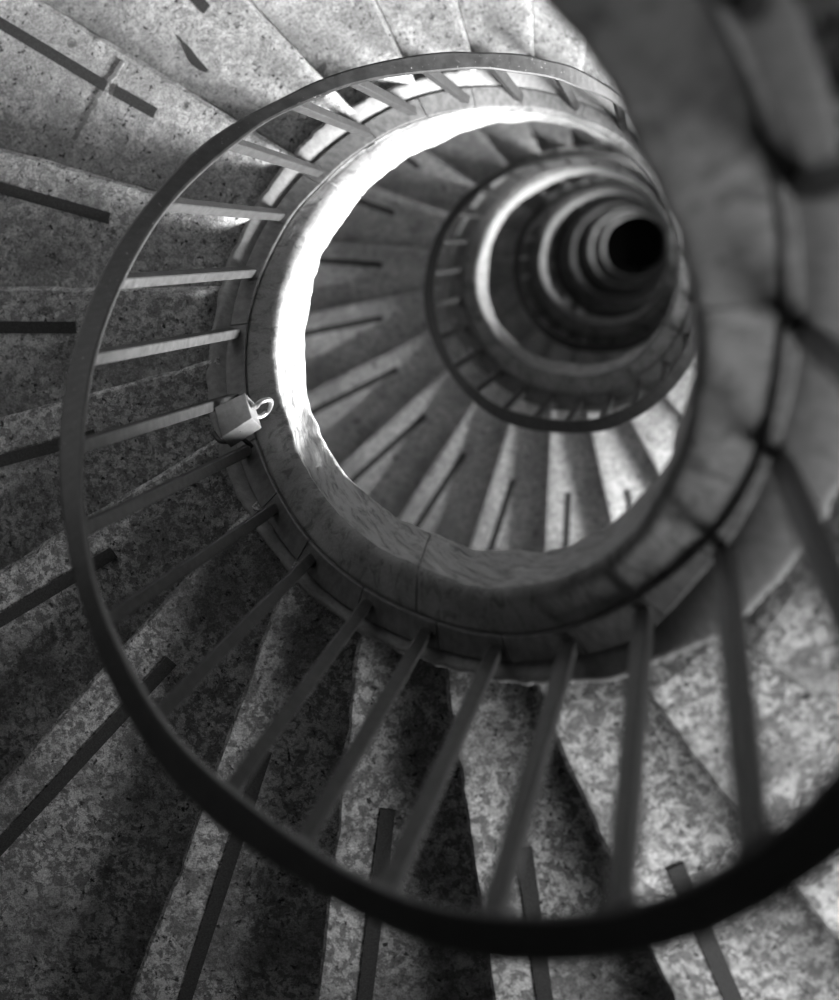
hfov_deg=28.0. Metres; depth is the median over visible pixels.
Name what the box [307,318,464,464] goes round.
stone step
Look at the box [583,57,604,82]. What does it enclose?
stone step
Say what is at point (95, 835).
stone step
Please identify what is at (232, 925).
stone step
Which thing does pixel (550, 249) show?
stone step
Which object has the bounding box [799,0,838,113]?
stone step
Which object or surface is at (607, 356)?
stone step
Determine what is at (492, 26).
stone step
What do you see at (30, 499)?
stone step
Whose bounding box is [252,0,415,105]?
stone step
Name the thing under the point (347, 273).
stone step
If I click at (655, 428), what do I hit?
stone step
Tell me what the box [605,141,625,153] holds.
stone step
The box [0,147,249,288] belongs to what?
stone step
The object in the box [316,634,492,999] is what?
stone step
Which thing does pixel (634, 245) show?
floor
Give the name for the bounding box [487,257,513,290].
stone step
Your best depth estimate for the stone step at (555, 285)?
14.09 m
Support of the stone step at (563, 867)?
attached to the wall
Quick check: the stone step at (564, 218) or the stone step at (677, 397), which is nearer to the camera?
the stone step at (677, 397)
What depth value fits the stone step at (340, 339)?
7.04 m
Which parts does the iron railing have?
rail, rail, rail, rail, rail, rail, rail, rail, rail, rail, rail, rail, rail, rail, rail, rail, rail, rail, rail, rail, rail, rail, rail, rail, rail, rail, rail, rail, rail, rail, rail, rail, rail, rail, rail, rail, rail, rail, rail, rail, rail, rail, rail, rail, rail, rail, rail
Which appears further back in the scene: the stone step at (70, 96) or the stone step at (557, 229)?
the stone step at (557, 229)
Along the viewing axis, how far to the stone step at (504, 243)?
10.81 m
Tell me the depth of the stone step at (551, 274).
14.23 m
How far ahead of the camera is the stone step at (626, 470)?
6.03 m
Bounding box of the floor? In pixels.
[605,215,664,275]
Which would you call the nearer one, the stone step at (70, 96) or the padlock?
the padlock
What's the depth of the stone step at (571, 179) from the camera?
11.30 m
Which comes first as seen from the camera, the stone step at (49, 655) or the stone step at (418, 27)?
the stone step at (49, 655)
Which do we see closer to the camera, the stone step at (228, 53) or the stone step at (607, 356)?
the stone step at (228, 53)
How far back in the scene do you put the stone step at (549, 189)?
11.17 m
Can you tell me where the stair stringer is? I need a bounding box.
[206,0,838,685]
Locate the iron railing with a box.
[59,0,838,963]
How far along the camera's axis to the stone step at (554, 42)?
4.31 m
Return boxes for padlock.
[215,393,273,446]
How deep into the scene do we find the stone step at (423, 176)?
7.38 m
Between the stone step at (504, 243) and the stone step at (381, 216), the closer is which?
the stone step at (381, 216)
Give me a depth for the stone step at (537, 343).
10.25 m
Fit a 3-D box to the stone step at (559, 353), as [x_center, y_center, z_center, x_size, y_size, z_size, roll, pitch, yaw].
[0.785,-0.479,10.288,0.433,0.272,1.103,21,101,5]
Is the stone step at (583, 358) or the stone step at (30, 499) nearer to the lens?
the stone step at (30, 499)
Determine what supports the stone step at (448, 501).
attached to the wall
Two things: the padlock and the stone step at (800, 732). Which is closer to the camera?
the stone step at (800, 732)
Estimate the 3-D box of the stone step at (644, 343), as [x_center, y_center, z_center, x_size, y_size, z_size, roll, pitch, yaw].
[1.525,-0.463,9.701,0.434,0.272,1.091,-25,94,11]
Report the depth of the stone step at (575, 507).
6.22 m
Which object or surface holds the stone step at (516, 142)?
attached to the wall
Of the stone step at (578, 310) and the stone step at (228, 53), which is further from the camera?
the stone step at (578, 310)
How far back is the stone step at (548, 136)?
7.74 m
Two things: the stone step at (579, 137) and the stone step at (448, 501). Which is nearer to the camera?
the stone step at (448, 501)
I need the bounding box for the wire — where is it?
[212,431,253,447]
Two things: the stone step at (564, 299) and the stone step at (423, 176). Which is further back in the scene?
the stone step at (564, 299)
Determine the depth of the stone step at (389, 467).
6.76 m
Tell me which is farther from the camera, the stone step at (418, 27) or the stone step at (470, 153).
the stone step at (470, 153)
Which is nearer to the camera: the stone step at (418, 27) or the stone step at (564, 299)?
the stone step at (418, 27)
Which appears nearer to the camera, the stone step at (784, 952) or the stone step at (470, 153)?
the stone step at (784, 952)
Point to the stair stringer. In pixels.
(675, 81)
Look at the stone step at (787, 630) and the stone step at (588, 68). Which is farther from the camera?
the stone step at (588, 68)
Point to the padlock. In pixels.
(238, 418)
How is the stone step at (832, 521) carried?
attached to the wall
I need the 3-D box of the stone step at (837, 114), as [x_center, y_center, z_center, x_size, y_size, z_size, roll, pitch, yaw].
[0.857,-0.423,1.422,1.109,0.272,0.433,-16,96,10]
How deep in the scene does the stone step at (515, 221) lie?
10.93 m
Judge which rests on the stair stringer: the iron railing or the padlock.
the iron railing
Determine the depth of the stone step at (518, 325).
10.41 m
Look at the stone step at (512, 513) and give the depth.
6.42 m
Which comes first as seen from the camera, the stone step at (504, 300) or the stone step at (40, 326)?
the stone step at (40, 326)
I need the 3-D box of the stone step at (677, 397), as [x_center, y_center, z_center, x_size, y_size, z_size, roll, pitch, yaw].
[1.295,-0.120,5.758,1.075,0.272,0.434,41,102,0]
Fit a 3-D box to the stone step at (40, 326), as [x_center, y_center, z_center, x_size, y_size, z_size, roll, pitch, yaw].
[-0.897,-0.305,3.627,1.080,0.272,0.428,-5,98,9]
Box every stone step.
[0,0,301,205]
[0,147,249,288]
[0,286,220,417]
[0,357,219,569]
[0,436,246,780]
[0,501,287,999]
[42,0,354,151]
[128,559,359,999]
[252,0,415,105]
[304,284,448,391]
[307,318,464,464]
[309,241,453,311]
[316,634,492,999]
[330,185,465,248]
[339,347,488,517]
[373,149,477,211]
[377,0,475,78]
[398,373,514,547]
[427,128,508,183]
[444,668,670,999]
[459,0,534,56]
[469,394,549,552]
[479,122,539,164]
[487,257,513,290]
[488,279,527,321]
[489,229,526,258]
[498,300,541,345]
[499,204,532,232]
[518,188,551,212]
[519,317,558,358]
[527,121,572,151]
[534,0,585,70]
[535,678,838,999]
[542,178,569,194]
[543,403,609,551]
[546,243,554,261]
[546,261,556,281]
[548,225,561,242]
[548,331,577,363]
[549,276,564,298]
[557,211,573,226]
[560,290,576,310]
[566,174,590,183]
[570,128,605,148]
[575,303,588,314]
[576,340,603,364]
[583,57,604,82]
[585,408,657,522]
[602,344,627,362]
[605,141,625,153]
[622,398,680,473]
[627,339,649,352]
[650,639,838,947]
[664,366,693,415]
[745,553,838,711]
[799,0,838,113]
[824,492,838,549]
[836,113,838,146]
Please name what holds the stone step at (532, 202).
attached to the wall

